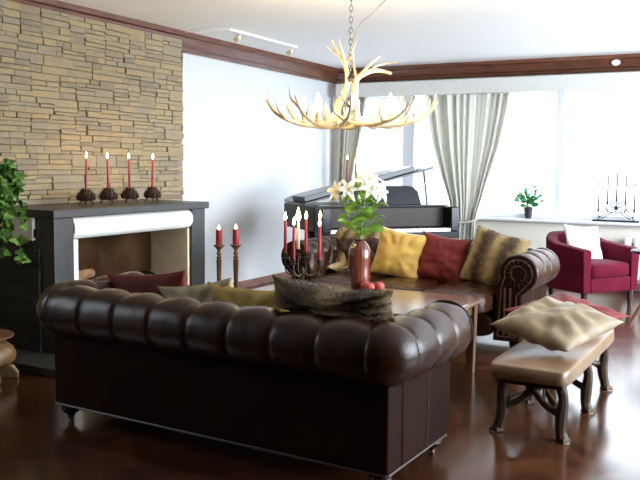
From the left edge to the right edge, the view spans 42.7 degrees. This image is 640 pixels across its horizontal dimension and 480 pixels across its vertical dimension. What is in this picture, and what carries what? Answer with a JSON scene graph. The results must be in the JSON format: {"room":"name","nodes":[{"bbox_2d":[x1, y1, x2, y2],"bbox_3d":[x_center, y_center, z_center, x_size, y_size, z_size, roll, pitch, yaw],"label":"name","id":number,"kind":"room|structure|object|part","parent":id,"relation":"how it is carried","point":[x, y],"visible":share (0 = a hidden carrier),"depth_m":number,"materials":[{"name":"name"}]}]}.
{"room":"living room","nodes":[
{"label":"living room","id":0,"kind":"room"},
{"bbox_2d":[0,0,183,205],"bbox_3d":[-2.267,-0.471,5.985,0.073,2.502,4.053,3,6,28],"label":"stone wall","id":1,"kind":"structure","parent":0,"point":[56,49],"depth_m":6.58,"materials":[{"name":"beige stone"}]},
{"bbox_2d":[179,53,333,283],"bbox_3d":[-2.740,-0.470,5.514,0.200,2.580,12.390,3,6,28],"label":"wall","id":2,"kind":"structure","parent":0,"point":[241,158],"depth_m":8.96,"materials":[{"name":"grey paint"}]},
{"bbox_2d":[9,0,338,83],"bbox_3d":[-2.620,-1.654,5.235,0.150,0.170,12.190,3,6,28],"label":"trim","id":3,"kind":"structure","parent":2,"relation":"attached to","point":[193,44],"depth_m":8.12,"materials":[{"name":"brown wood"}]},
{"bbox_2d":[233,271,291,288],"bbox_3d":[-0.611,0.451,9.401,0.018,0.085,3.290,3,6,28],"label":"baseboard","id":4,"kind":"structure","parent":2,"relation":"attached to","point":[269,278],"depth_m":9.24,"materials":[{"name":"brown wood"}]},
{"bbox_2d":[0,277,639,479],"bbox_3d":[0.496,1.015,3.802,7.372,0.001,12.516,3,6,28],"label":"floor","id":5,"kind":"structure","parent":0,"point":[38,440],"depth_m":4.00,"materials":[{"name":"brown wood"}]},
{"bbox_2d":[0,225,18,383],"bbox_3d":[-2.117,0.380,5.096,0.446,0.975,0.437,3,6,28],"label":"plant stand","id":6,"kind":"object","parent":5,"relation":"on","point":[8,352],"visible":0.95,"depth_m":5.12,"materials":[{"name":"brown wood"}]},
{"bbox_2d":[0,158,30,264],"bbox_3d":[-2.057,-0.176,4.984,0.456,0.706,0.630,2,5,17],"label":"ivy plant","id":7,"kind":"object","parent":6,"relation":"on","point":[11,182],"visible":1,"depth_m":5.06,"materials":[{"name":"green plant"}]},
{"bbox_2d":[0,199,208,377],"bbox_3d":[-1.585,0.255,6.207,0.975,1.035,2.046,3,6,28],"label":"fireplace","id":8,"kind":"object","parent":5,"relation":"on","point":[163,236],"visible":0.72,"depth_m":5.75,"materials":[{"name":"stone"}]},
{"bbox_3d":[-2.020,-0.079,5.574,0.205,0.155,0.026,3,6,28],"label":"flank panel","id":9,"kind":"part","parent":8,"relation":"part of","materials":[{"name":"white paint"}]},
{"bbox_2d":[75,188,96,204],"bbox_3d":[-1.767,-0.329,6.188,0.154,0.130,0.154,3,6,28],"label":"holder","id":10,"kind":"object","parent":8,"relation":"on","point":[86,195],"visible":1,"depth_m":6.15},
{"bbox_2d":[85,152,86,189],"bbox_3d":[-1.763,-0.521,6.174,0.019,0.286,0.026,4,6,35],"label":"taper candle","id":11,"kind":"object","parent":10,"relation":"on","point":[86,152],"visible":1,"depth_m":6.17,"materials":[{"name":"red wax"}]},
{"bbox_2d":[2,199,208,218],"bbox_3d":[-1.652,-0.250,6.335,0.685,0.055,1.746,3,6,28],"label":"mantel shelf","id":12,"kind":"object","parent":8,"relation":"attached to","point":[118,209],"depth_m":6.06,"materials":[{"name":"stone"}]},
{"bbox_2d":[98,187,117,203],"bbox_3d":[-1.655,-0.347,6.399,0.154,0.130,0.154,6,7,43],"label":"holder","id":13,"kind":"object","parent":8,"relation":"on","point":[107,193],"visible":0.99,"depth_m":6.36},
{"bbox_2d":[106,153,108,187],"bbox_3d":[-1.654,-0.539,6.380,0.019,0.286,0.019,3,7,28],"label":"taper candle","id":14,"kind":"object","parent":13,"relation":"on","point":[107,153],"visible":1,"depth_m":6.38,"materials":[{"name":"red wax"}]},
{"bbox_2d":[120,187,138,202],"bbox_3d":[-1.537,-0.366,6.619,0.154,0.130,0.154,-3,6,-31],"label":"holder","id":15,"kind":"object","parent":8,"relation":"on","point":[128,193],"visible":1,"depth_m":6.58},
{"bbox_2d":[128,153,130,187],"bbox_3d":[-1.536,-0.558,6.598,0.019,0.286,0.026,3,6,21],"label":"taper candle","id":16,"kind":"object","parent":15,"relation":"on","point":[129,178],"visible":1,"depth_m":6.59,"materials":[{"name":"red wax"}]},
{"bbox_2d":[73,210,192,238],"bbox_3d":[-1.457,-0.131,6.246,0.215,0.159,1.331,3,6,28],"label":"hood","id":17,"kind":"object","parent":8,"relation":"attached to","point":[106,223],"depth_m":6.10,"materials":[{"name":"white paint"}]},
{"bbox_2d":[143,186,161,201],"bbox_3d":[-1.405,-0.387,6.865,0.154,0.130,0.154,-1,5,-15],"label":"holder","id":18,"kind":"object","parent":8,"relation":"on","point":[150,192],"visible":1,"depth_m":6.83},
{"bbox_2d":[151,154,153,186],"bbox_3d":[-1.401,-0.579,6.851,0.019,0.286,0.026,4,6,35],"label":"taper candle","id":19,"kind":"object","parent":18,"relation":"on","point":[152,174],"visible":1,"depth_m":6.85,"materials":[{"name":"red wax"}]},
{"bbox_3d":[-1.814,0.407,6.030,0.072,0.073,0.344,4,6,31],"label":"log","id":20,"kind":"object","parent":8,"relation":"in","visible":0},
{"bbox_3d":[-1.750,0.336,6.036,0.072,0.073,0.344,4,6,32],"label":"log","id":21,"kind":"object","parent":20,"relation":"on","visible":0},
{"bbox_2d":[78,268,94,278],"bbox_3d":[-1.784,0.262,6.048,0.072,0.073,0.344,2,5,18],"label":"log","id":22,"kind":"object","parent":21,"relation":"on","point":[87,273],"visible":0.48,"depth_m":6.10,"materials":[{"name":"brown wood"}]},
{"bbox_2d":[213,244,224,280],"bbox_3d":[-0.904,0.358,7.338,0.150,0.637,0.150,3,6,28],"label":"candlestick","id":23,"kind":"object","parent":5,"relation":"on","point":[218,247],"visible":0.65,"depth_m":7.30,"materials":[{"name":"brown wood"}]},
{"bbox_2d":[216,226,221,244],"bbox_3d":[-0.900,-0.047,7.301,0.058,0.177,0.058,3,6,28],"label":"pillar candle","id":24,"kind":"object","parent":23,"relation":"on","point":[218,231],"visible":1,"depth_m":7.28,"materials":[{"name":"red wax"}]},
{"bbox_2d":[230,244,241,287],"bbox_3d":[-0.745,0.360,7.253,0.150,0.652,0.150,3,6,28],"label":"candlestick","id":25,"kind":"object","parent":5,"relation":"on","point":[235,247],"visible":0.54,"depth_m":7.22,"materials":[{"name":"brown wood"}]},
{"bbox_2d":[233,225,238,243],"bbox_3d":[-0.741,-0.052,7.215,0.058,0.177,0.058,3,6,28],"label":"pillar candle","id":26,"kind":"object","parent":25,"relation":"on","point":[235,231],"visible":1,"depth_m":7.19,"materials":[{"name":"red wax"}]},
{"bbox_2d":[36,270,473,479],"bbox_3d":[-0.358,0.610,4.100,2.151,0.733,0.996,4,6,31],"label":"sofa","id":27,"kind":"object","parent":5,"relation":"on","point":[352,393],"visible":0.92,"depth_m":3.60,"materials":[{"name":"brown leather"}]},
{"bbox_3d":[-1.309,0.878,4.307,0.100,0.080,0.100,4,6,31],"label":"leg","id":28,"kind":"part","parent":27,"relation":"part of","materials":[{"name":"black wood"}]},
{"bbox_2d":[106,270,186,295],"bbox_3d":[-0.876,0.362,4.365,0.596,0.456,0.184,4,6,32],"label":"cushion","id":29,"kind":"object","parent":27,"relation":"on","point":[147,283],"visible":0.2,"depth_m":4.28,"materials":[{"name":"red fabric"}]},
{"bbox_3d":[-1.000,0.491,4.802,0.310,0.630,0.024,4,6,31],"label":"arm","id":30,"kind":"part","parent":27,"relation":"part of","materials":[{"name":"brown leather"}]},
{"bbox_2d":[157,277,233,302],"bbox_3d":[-0.568,0.398,4.148,0.535,0.472,0.191,4,6,32],"label":"cushion","id":31,"kind":"object","parent":27,"relation":"on","point":[202,293],"visible":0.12,"depth_m":4.07,"materials":[{"name":"beige fabric"}]},
{"bbox_2d":[207,281,285,311],"bbox_3d":[-0.313,0.407,3.989,0.482,0.395,0.186,4,6,32],"label":"cushion","id":32,"kind":"object","parent":27,"relation":"on","point":[240,297],"visible":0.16,"depth_m":3.91,"materials":[{"name":"yellow fabric"}]},
{"bbox_2d":[272,274,393,321],"bbox_3d":[0.051,0.251,3.518,0.603,0.180,0.229,3,6,22],"label":"cushion","id":33,"kind":"object","parent":27,"relation":"on","point":[291,294],"visible":0.95,"depth_m":3.44,"materials":[{"name":"brown fur"}]},
{"bbox_3d":[0.250,0.978,3.385,0.100,0.080,0.100,4,6,31],"label":"leg","id":34,"kind":"part","parent":27,"relation":"part of","materials":[{"name":"black wood"}]},
{"bbox_3d":[0.522,0.939,3.840,0.100,0.080,0.100,4,6,31],"label":"leg","id":35,"kind":"part","parent":27,"relation":"part of","materials":[{"name":"black wood"}]},
{"bbox_3d":[0.573,0.593,3.872,0.310,0.630,0.024,4,6,31],"label":"arm","id":36,"kind":"part","parent":27,"relation":"part of","materials":[{"name":"brown leather"}]},
{"bbox_2d":[252,282,482,372],"bbox_3d":[0.222,0.618,5.375,1.470,0.500,0.870,3,6,28],"label":"coffee table","id":37,"kind":"object","parent":5,"relation":"on","point":[404,301],"visible":0.21,"depth_m":5.35,"materials":[{"name":"brown wood"}]},
{"bbox_2d":[282,249,322,279],"bbox_3d":[-0.119,0.202,5.705,0.286,0.262,0.202,1,5,6],"label":"candelabra","id":38,"kind":"object","parent":37,"relation":"on","point":[303,273],"visible":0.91,"depth_m":5.68,"materials":[{"name":"brown metal"}]},
{"bbox_2d":[283,212,286,252],"bbox_3d":[-0.239,-0.048,5.665,0.025,0.298,0.025,3,6,28],"label":"taper candle","id":39,"kind":"object","parent":38,"relation":"on","point":[285,215],"visible":1,"depth_m":5.66,"materials":[{"name":"red wax"}]},
{"bbox_2d":[282,253,287,259],"bbox_3d":[-0.241,0.113,5.680,0.044,0.047,0.043,3,6,28],"label":"candle cup","id":40,"kind":"object","parent":38,"relation":"on","point":[284,254],"depth_m":5.67,"materials":[{"name":"brown metal"}]},
{"bbox_3d":[-0.182,0.187,5.687,0.130,0.132,0.009,1,5,0],"label":"arm","id":41,"kind":"part","parent":38,"relation":"part of","materials":[{"name":"brown metal"}]},
{"bbox_2d":[292,218,294,258],"bbox_3d":[-0.180,-0.009,5.624,0.025,0.298,0.025,3,6,28],"label":"taper candle","id":42,"kind":"object","parent":38,"relation":"on","point":[293,222],"visible":1,"depth_m":5.62,"materials":[{"name":"red wax"}]},
{"bbox_2d":[291,258,295,264],"bbox_3d":[-0.182,0.151,5.638,0.044,0.047,0.043,3,6,28],"label":"candle cup","id":43,"kind":"object","parent":38,"relation":"on","point":[293,261],"depth_m":5.63,"materials":[{"name":"brown metal"}]},
{"bbox_2d":[296,207,300,248],"bbox_3d":[-0.153,-0.079,5.763,0.037,0.307,0.036,3,6,28],"label":"taper candle","id":44,"kind":"object","parent":38,"relation":"on","point":[298,215],"visible":1,"depth_m":5.76,"materials":[{"name":"beige wax"}]},
{"bbox_3d":[-0.138,0.174,5.737,0.009,0.150,0.114,-1,6,-20],"label":"arm","id":45,"kind":"part","parent":38,"relation":"part of","materials":[{"name":"brown metal"}]},
{"bbox_2d":[304,212,307,251],"bbox_3d":[-0.098,-0.054,5.715,0.025,0.298,0.025,3,6,28],"label":"taper candle","id":46,"kind":"object","parent":38,"relation":"on","point":[306,216],"visible":1,"depth_m":5.71,"materials":[{"name":"red wax"}]},
{"bbox_3d":[-0.061,0.210,5.658,0.137,0.095,0.010,3,6,28],"label":"arm","id":47,"kind":"part","parent":38,"relation":"part of","materials":[{"name":"brown metal"}]},
{"bbox_2d":[316,259,321,265],"bbox_3d":[-0.005,0.157,5.624,0.044,0.047,0.043,3,6,28],"label":"candle cup","id":48,"kind":"object","parent":38,"relation":"on","point":[318,261],"depth_m":5.61,"materials":[{"name":"brown metal"}]},
{"bbox_2d":[318,219,320,259],"bbox_3d":[-0.003,-0.003,5.609,0.025,0.298,0.025,3,6,28],"label":"taper candle","id":49,"kind":"object","parent":38,"relation":"on","point":[319,222],"visible":1,"depth_m":5.60,"materials":[{"name":"red wax"}]},
{"bbox_2d":[319,211,321,250],"bbox_3d":[0.001,-0.061,5.749,0.025,0.298,0.025,3,6,28],"label":"taper candle","id":50,"kind":"object","parent":38,"relation":"on","point":[320,214],"visible":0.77,"depth_m":5.75,"materials":[{"name":"red wax"}]},
{"bbox_2d":[348,238,370,289],"bbox_3d":[0.274,0.165,5.679,0.163,0.348,0.163,3,6,28],"label":"vase","id":51,"kind":"object","parent":37,"relation":"on","point":[359,253],"visible":0.91,"depth_m":5.62,"materials":[{"name":"red ceramic"}]},
{"bbox_2d":[327,178,367,238],"bbox_3d":[0.194,-0.203,5.626,0.309,0.443,0.273,3,6,28],"label":"lily","id":52,"kind":"object","parent":51,"relation":"on","point":[348,188],"visible":0.99,"depth_m":5.59,"materials":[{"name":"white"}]},
{"bbox_3d":[0.198,-0.154,5.641,0.148,0.344,0.009,0,5,-8],"label":"stem","id":53,"kind":"part","parent":52,"relation":"part of","materials":[{"name":"green plant"}]},
{"bbox_2d":[339,171,376,238],"bbox_3d":[0.280,-0.232,5.684,0.199,0.492,0.287,-2,6,-29],"label":"lily","id":54,"kind":"object","parent":51,"relation":"on","point":[367,216],"visible":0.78,"depth_m":5.67,"materials":[{"name":"green"}]},
{"bbox_2d":[346,172,382,238],"bbox_3d":[0.332,-0.225,5.637,0.283,0.488,0.227,-4,7,-43],"label":"lily","id":55,"kind":"object","parent":51,"relation":"on","point":[369,181],"visible":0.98,"depth_m":5.59,"materials":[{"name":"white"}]},
{"bbox_3d":[0.295,-0.182,5.629,0.040,0.402,0.014,2,5,18],"label":"stem","id":56,"kind":"part","parent":55,"relation":"part of","materials":[{"name":"green plant"}]},
{"bbox_2d":[352,180,388,238],"bbox_3d":[0.373,-0.194,5.601,0.239,0.433,0.263,3,6,28],"label":"lily","id":57,"kind":"object","parent":51,"relation":"on","point":[382,192],"visible":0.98,"depth_m":5.59,"materials":[{"name":"green plant"}]},
{"bbox_3d":[0.343,-0.151,5.630,0.121,0.344,0.015,3,6,28],"label":"stem","id":58,"kind":"part","parent":57,"relation":"part of","materials":[{"name":"green plant"}]},
{"bbox_2d":[360,281,368,288],"bbox_3d":[0.309,0.315,5.582,0.070,0.066,0.072,3,6,28],"label":"peach","id":59,"kind":"object","parent":37,"relation":"on","point":[362,285],"visible":0.63,"depth_m":5.56,"materials":[{"name":"food"}]},
{"bbox_2d":[364,283,374,289],"bbox_3d":[0.336,0.322,5.518,0.070,0.066,0.072,2,5,13],"label":"peach","id":60,"kind":"object","parent":37,"relation":"on","point":[368,285],"visible":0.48,"depth_m":5.49,"materials":[{"name":"food"}]},
{"bbox_2d":[374,282,384,289],"bbox_3d":[0.403,0.317,5.576,0.072,0.066,0.070,3,6,21],"label":"peach","id":61,"kind":"object","parent":37,"relation":"on","point":[380,285],"visible":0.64,"depth_m":5.55,"materials":[{"name":"red food"}]},
{"bbox_3d":[0.994,0.642,5.391,0.064,0.465,0.064,3,6,28],"label":"leg","id":62,"kind":"part","parent":37,"relation":"part of","materials":[{"name":"brown wood"}]},
{"bbox_2d":[284,166,458,238],"bbox_3d":[0.470,-0.108,8.675,1.504,1.351,1.360,-1,6,-21],"label":"grand piano","id":63,"kind":"object","parent":5,"relation":"on","point":[405,212],"visible":0.44,"depth_m":8.31,"materials":[{"name":"black wood"}]},
{"bbox_3d":[-0.076,0.163,8.938,0.150,0.644,0.150,-1,6,-21],"label":"leg","id":64,"kind":"part","parent":63,"relation":"part of","materials":[{"name":"black paint"}]},
{"bbox_3d":[0.364,-0.603,8.845,1.455,0.393,0.880,-1,6,-21],"label":"lid","id":65,"kind":"part","parent":63,"relation":"part of","materials":[{"name":"black paint"}]},
{"bbox_2d":[313,204,433,205],"bbox_3d":[0.581,-0.355,8.383,1.300,0.010,0.260,-1,6,-21],"label":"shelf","id":66,"kind":"object","parent":63,"relation":"attached to","point":[336,204],"depth_m":8.32,"materials":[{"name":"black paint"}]},
{"bbox_2d":[281,236,559,347],"bbox_3d":[0.742,0.398,6.554,2.152,0.734,1.003,4,6,30],"label":"sofa","id":67,"kind":"object","parent":5,"relation":"on","point":[524,278],"visible":0.47,"depth_m":6.05,"materials":[{"name":"brown leather"}]},
{"bbox_3d":[-0.190,0.321,6.764,0.310,0.630,0.024,4,6,30],"label":"arm","id":68,"kind":"part","parent":67,"relation":"part of","materials":[{"name":"brown leather"}]},
{"bbox_2d":[308,272,388,284],"bbox_3d":[0.233,0.364,6.676,0.499,0.170,0.700,4,6,30],"label":"seat cushion","id":69,"kind":"object","parent":67,"relation":"on","point":[342,278],"depth_m":6.54,"materials":[{"name":"brown leather"}]},
{"bbox_2d":[324,226,380,272],"bbox_3d":[0.248,0.067,7.115,0.531,0.381,0.684,3,6,28],"label":"cushion","id":70,"kind":"object","parent":67,"relation":"on","point":[340,265],"visible":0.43,"depth_m":7.10,"materials":[{"name":"yellow fabric"}]},
{"bbox_2d":[370,225,425,277],"bbox_3d":[0.645,0.117,6.674,0.489,0.456,0.205,3,6,22],"label":"cushion","id":71,"kind":"object","parent":67,"relation":"on","point":[398,254],"visible":0.94,"depth_m":6.61,"materials":[{"name":"yellow fabric"}]},
{"bbox_2d":[370,277,443,291],"bbox_3d":[0.669,0.391,6.426,0.499,0.170,0.700,4,6,30],"label":"seat cushion","id":72,"kind":"object","parent":67,"relation":"on","point":[399,283],"depth_m":6.29,"materials":[{"name":"brown leather"}]},
{"bbox_2d":[417,231,472,282],"bbox_3d":[0.972,0.152,6.546,0.471,0.430,0.199,4,6,31],"label":"cushion","id":73,"kind":"object","parent":67,"relation":"on","point":[442,259],"visible":0.97,"depth_m":6.48,"materials":[{"name":"red fabric"}]},
{"bbox_2d":[424,281,496,313],"bbox_3d":[1.105,0.419,6.175,0.499,0.170,0.700,4,6,30],"label":"seat cushion","id":74,"kind":"object","parent":67,"relation":"on","point":[488,292],"depth_m":5.98,"materials":[{"name":"brown leather"}]},
{"bbox_3d":[0.614,0.583,6.352,1.510,0.190,0.090,4,6,30],"label":"rail","id":75,"kind":"part","parent":67,"relation":"part of","materials":[{"name":"brown leather"}]},
{"bbox_2d":[459,225,530,285],"bbox_3d":[1.344,0.149,6.301,0.555,0.526,0.262,5,7,41],"label":"cushion","id":76,"kind":"object","parent":67,"relation":"on","point":[490,249],"visible":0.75,"depth_m":6.26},
{"bbox_3d":[1.423,0.756,5.955,0.100,0.080,0.100,4,6,30],"label":"leg","id":77,"kind":"part","parent":67,"relation":"part of","materials":[{"name":"black wood"}]},
{"bbox_3d":[1.395,0.421,5.853,0.310,0.630,0.024,4,6,30],"label":"arm","id":78,"kind":"part","parent":67,"relation":"part of","materials":[{"name":"brown leather"}]},
{"bbox_2d":[489,329,613,443],"bbox_3d":[1.356,0.753,4.634,0.410,0.388,1.392,4,6,29],"label":"bench","id":79,"kind":"object","parent":5,"relation":"on","point":[535,367],"visible":0.91,"depth_m":4.17,"materials":[{"name":"beige leather"}]},
{"bbox_3d":[1.337,0.611,4.591,0.400,0.097,1.320,4,6,29],"label":"seat","id":80,"kind":"part","parent":79,"relation":"part of","materials":[{"name":"beige leather"}]},
{"bbox_2d":[489,296,622,352],"bbox_3d":[1.267,0.447,4.398,0.489,0.223,0.509,-3,7,-38],"label":"cushion","id":81,"kind":"object","parent":79,"relation":"on","point":[553,324],"visible":1,"depth_m":4.29,"materials":[{"name":"beige fabric"}]},
{"bbox_2d":[504,291,627,319],"bbox_3d":[1.482,0.438,4.954,0.536,0.171,0.524,-3,6,-33],"label":"cushion","id":82,"kind":"object","parent":79,"relation":"on","point":[561,296],"visible":0.21,"depth_m":5.00,"materials":[{"name":"red fabric"}]},
{"bbox_2d":[546,230,639,306],"bbox_3d":[2.639,0.284,8.135,0.742,0.717,0.691,-2,6,-27],"label":"armchair","id":83,"kind":"object","parent":5,"relation":"on","point":[582,274],"visible":0.8,"depth_m":7.89,"materials":[{"name":"red fabric"}]},
{"bbox_3d":[2.329,0.542,8.254,0.058,0.174,0.058,-2,6,-27],"label":"leg","id":84,"kind":"part","parent":83,"relation":"part of","materials":[{"name":"black wood"}]},
{"bbox_2d":[563,224,602,258],"bbox_3d":[2.623,0.050,8.144,0.457,0.419,0.206,-1,5,-19],"label":"cushion","id":85,"kind":"object","parent":83,"relation":"on","point":[582,237],"visible":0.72,"depth_m":8.10,"materials":[{"name":"white fabric"}]},
{"bbox_3d":[2.660,0.405,8.100,0.520,0.140,0.570,-2,6,-27],"label":"seat rail","id":86,"kind":"part","parent":83,"relation":"part of","materials":[{"name":"red fabric"}]},
{"bbox_2d":[591,259,628,277],"bbox_3d":[2.669,0.263,8.074,0.515,0.158,0.560,-2,6,-27],"label":"seat cushion","id":87,"kind":"object","parent":83,"relation":"on","point":[600,268],"depth_m":7.85,"materials":[{"name":"red fabric"}]},
{"bbox_3d":[3.033,0.569,8.041,0.058,0.174,0.058,-2,6,-27],"label":"leg","id":88,"kind":"part","parent":83,"relation":"part of","materials":[{"name":"black wood"}]},
{"bbox_2d":[623,237,639,291],"bbox_3d":[4.037,0.309,8.660,1.600,0.600,0.090,3,6,28],"label":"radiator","id":89,"kind":"object","parent":5,"relation":"on","point":[627,240],"visible":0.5,"depth_m":8.93,"materials":[{"name":"white metal"}]},
{"bbox_2d":[628,248,639,323],"bbox_3d":[2.881,0.411,7.024,0.430,0.648,0.430,3,6,28],"label":"side table","id":90,"kind":"object","parent":5,"relation":"on","point":[635,250],"visible":1,"depth_m":7.05,"materials":[{"name":"black wood"}]},
{"bbox_3d":[2.773,0.592,7.055,0.212,0.279,0.044,1,5,8],"label":"leg","id":91,"kind":"part","parent":90,"relation":"part of","materials":[{"name":"brown wood"}]},
{"bbox_3d":[0.336,-0.154,10.338,0.090,1.140,0.090,3,6,28],"label":"candlestick","id":92,"kind":"object","parent":5,"relation":"on","visible":0},
{"bbox_2d":[346,155,347,180],"bbox_3d":[0.344,-0.887,10.271,0.023,0.360,0.023,3,6,28],"label":"taper candle","id":93,"kind":"object","parent":92,"relation":"on","point":[347,155],"visible":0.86,"depth_m":10.26,"materials":[{"name":"red wax"}]},
{"bbox_2d":[58,0,639,68],"bbox_3d":[0.560,-1.632,3.593,7.900,0.150,12.690,3,6,28],"label":"ceiling","id":94,"kind":"structure","parent":0,"point":[403,32],"depth_m":7.17,"materials":[{"name":"white paint"}]},
{"bbox_2d":[185,28,297,55],"bbox_3d":[-0.736,-1.921,8.026,0.439,0.104,1.330,3,6,28],"label":"track","id":95,"kind":"object","parent":94,"relation":"attached to","point":[237,38],"visible":1,"depth_m":7.65,"materials":[{"name":"white metal"}]},
{"bbox_3d":[-0.537,-1.955,7.967,0.036,0.022,1.240,3,6,28],"label":"rail","id":96,"kind":"part","parent":95,"relation":"part of","materials":[{"name":"white metal"}]},
{"bbox_2d":[266,0,438,129],"bbox_3d":[0.226,-1.241,5.487,1.142,0.979,1.152,3,6,28],"label":"chandelier","id":97,"kind":"object","parent":94,"relation":"hanging from","point":[352,119],"visible":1,"depth_m":5.45,"materials":[{"name":"beige metal"}]},
{"bbox_3d":[-0.109,-0.916,5.512,0.056,0.122,0.056,3,6,28],"label":"bulb","id":98,"kind":"part","parent":97,"relation":"part of","materials":[{"name":"beige glass"}]},
{"bbox_3d":[-0.012,-0.894,5.280,0.056,0.122,0.056,3,6,28],"label":"bulb","id":99,"kind":"part","parent":97,"relation":"part of","materials":[{"name":"beige glass"}]},
{"bbox_3d":[0.206,-1.416,5.467,0.021,0.590,0.021,-5,7,-45],"label":"chain","id":100,"kind":"part","parent":97,"relation":"part of","materials":[{"name":"gold metal"}]},
{"bbox_3d":[0.222,-0.883,5.184,0.056,0.122,0.056,3,6,28],"label":"bulb","id":101,"kind":"part","parent":97,"relation":"part of","materials":[{"name":"beige glass"}]},
{"bbox_3d":[0.398,-1.496,5.388,0.415,0.444,0.012,2,6,20],"label":"cord","id":102,"kind":"part","parent":97,"relation":"part of","materials":[{"name":"beige plastic"}]},
{"bbox_3d":[0.453,-0.932,5.746,0.056,0.122,0.056,3,6,28],"label":"bulb","id":103,"kind":"part","parent":97,"relation":"part of","materials":[{"name":"beige glass"}]},
{"bbox_3d":[0.455,-0.890,5.282,0.056,0.122,0.056,3,6,28],"label":"bulb","id":104,"kind":"part","parent":97,"relation":"part of","materials":[{"name":"beige glass"}]},
{"bbox_3d":[0.551,-0.910,5.514,0.056,0.122,0.056,3,6,28],"label":"bulb","id":105,"kind":"part","parent":97,"relation":"part of","materials":[{"name":"beige glass"}]},
{"bbox_2d":[332,71,639,283],"bbox_3d":[3.436,-0.734,9.120,7.300,2.580,0.200,3,6,28],"label":"wall","id":106,"kind":"structure","parent":0,"point":[536,232],"depth_m":9.56,"materials":[{"name":"beige paint"}]},
{"bbox_2d":[338,97,366,202],"bbox_3d":[0.391,-0.710,10.441,0.426,2.190,0.162,3,6,28],"label":"curtain","id":107,"kind":"object","parent":106,"relation":"hanging from","point":[348,140],"visible":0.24,"depth_m":10.43,"materials":[{"name":"grey fabric"}]},
{"bbox_2d":[353,96,400,178],"bbox_3d":[0.682,-0.703,10.387,0.702,2.191,0.060,3,6,28],"label":"sheer curtain","id":108,"kind":"object","parent":106,"relation":"hanging from","point":[371,140],"visible":0.31,"depth_m":10.36,"materials":[{"name":"white fabric"}]},
{"bbox_2d":[402,93,476,187],"bbox_3d":[1.189,-1.100,10.239,1.662,1.540,0.090,3,6,28],"label":"window","id":109,"kind":"structure","parent":106,"relation":"in","point":[409,131],"depth_m":10.23,"materials":[{"name":"white paint"}]},
{"bbox_2d":[426,92,508,242],"bbox_3d":[1.718,-0.633,9.746,1.006,2.191,0.220,2,6,19],"label":"curtain","id":110,"kind":"object","parent":106,"relation":"hanging from","point":[466,129],"visible":0.76,"depth_m":9.71,"materials":[{"name":"grey fabric"}]},
{"bbox_2d":[333,53,639,83],"bbox_3d":[3.366,-1.921,8.857,7.300,0.170,0.150,3,6,28],"label":"trim","id":111,"kind":"structure","parent":106,"relation":"attached to","point":[628,62],"depth_m":9.48,"materials":[{"name":"brown wood"}]},
{"bbox_2d":[336,72,639,97],"bbox_3d":[3.409,-1.711,8.800,7.150,0.174,0.240,3,6,28],"label":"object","id":112,"kind":"structure","parent":106,"relation":"attached to","point":[621,80],"depth_m":9.38,"materials":[{"name":"paint"}]},
{"bbox_2d":[477,90,639,222],"bbox_3d":[3.616,-0.958,8.953,3.862,1.540,0.090,3,6,28],"label":"window","id":113,"kind":"structure","parent":106,"relation":"in","point":[561,105],"depth_m":9.38,"materials":[{"name":"white paint"}]},
{"bbox_2d":[477,216,639,225],"bbox_3d":[2.835,-0.209,9.327,5.700,0.035,0.120,3,6,28],"label":"sill","id":114,"kind":"structure","parent":106,"relation":"attached to","point":[479,217],"depth_m":9.33,"materials":[{"name":"white paint"}]},
{"bbox_2d":[513,184,544,218],"bbox_3d":[2.433,-0.449,9.528,0.379,0.398,0.180,3,6,28],"label":"potted plant","id":115,"kind":"object","parent":114,"relation":"on","point":[528,210],"visible":1,"depth_m":9.50,"materials":[{"name":"green plant"}]},
{"bbox_3d":[2.423,-0.317,9.532,0.115,0.134,0.100,3,6,28],"label":"pot","id":116,"kind":"part","parent":115,"relation":"part of","materials":[{"name":"grey"}]},
{"bbox_2d":[592,199,638,222],"bbox_3d":[3.280,-0.329,9.073,0.487,0.259,0.070,3,6,28],"label":"candelabra","id":117,"kind":"object","parent":114,"relation":"on","point":[616,200],"visible":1,"depth_m":9.06,"materials":[{"name":"black"}]},
{"bbox_2d":[597,182,599,208],"bbox_3d":[3.114,-0.492,9.148,0.019,0.312,0.019,3,6,28],"label":"taper candle","id":118,"kind":"object","parent":117,"relation":"on","point":[599,182],"visible":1,"depth_m":9.14,"materials":[{"name":"white wax"}]},
{"bbox_2d":[607,175,608,201],"bbox_3d":[3.198,-0.568,9.096,0.019,0.312,0.019,3,6,28],"label":"taper candle","id":119,"kind":"object","parent":117,"relation":"on","point":[608,175],"visible":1,"depth_m":9.09,"materials":[{"name":"white wax"}]},
{"bbox_2d":[616,173,617,198],"bbox_3d":[3.282,-0.597,9.049,0.019,0.312,0.019,3,6,28],"label":"taper candle","id":120,"kind":"object","parent":117,"relation":"on","point":[617,173],"visible":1,"depth_m":9.05,"materials":[{"name":"white wax"}]},
{"bbox_2d":[625,176,626,201],"bbox_3d":[3.366,-0.558,9.007,0.019,0.312,0.019,3,6,28],"label":"taper candle","id":121,"kind":"object","parent":117,"relation":"on","point":[626,176],"visible":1,"depth_m":9.01,"materials":[{"name":"white wax"}]},
{"bbox_2d":[633,183,635,209],"bbox_3d":[3.448,-0.472,8.971,0.019,0.312,0.019,3,6,28],"label":"taper candle","id":122,"kind":"object","parent":117,"relation":"on","point":[635,183],"visible":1,"depth_m":8.96,"materials":[{"name":"white wax"}]},
{"bbox_2d":[611,59,619,65],"bbox_3d":[3.210,-1.925,8.883,0.094,0.066,0.014,3,6,28],"label":"recessed light","id":123,"kind":"object","parent":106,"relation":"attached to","point":[616,62],"visible":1,"depth_m":8.88,"materials":[{"name":"white metal"}]},
{"label":"outside","id":124,"kind":"structure","parent":0,"visible":0},
{"bbox_2d":[376,181,639,216],"bbox_3d":[26.246,-2.704,59.761,120.000,0.200,109.810,3,6,28],"label":"ground","id":125,"kind":"structure","parent":124,"point":[498,197],"depth_m":65.13,"materials":[{"name":"grey"}]}
]}

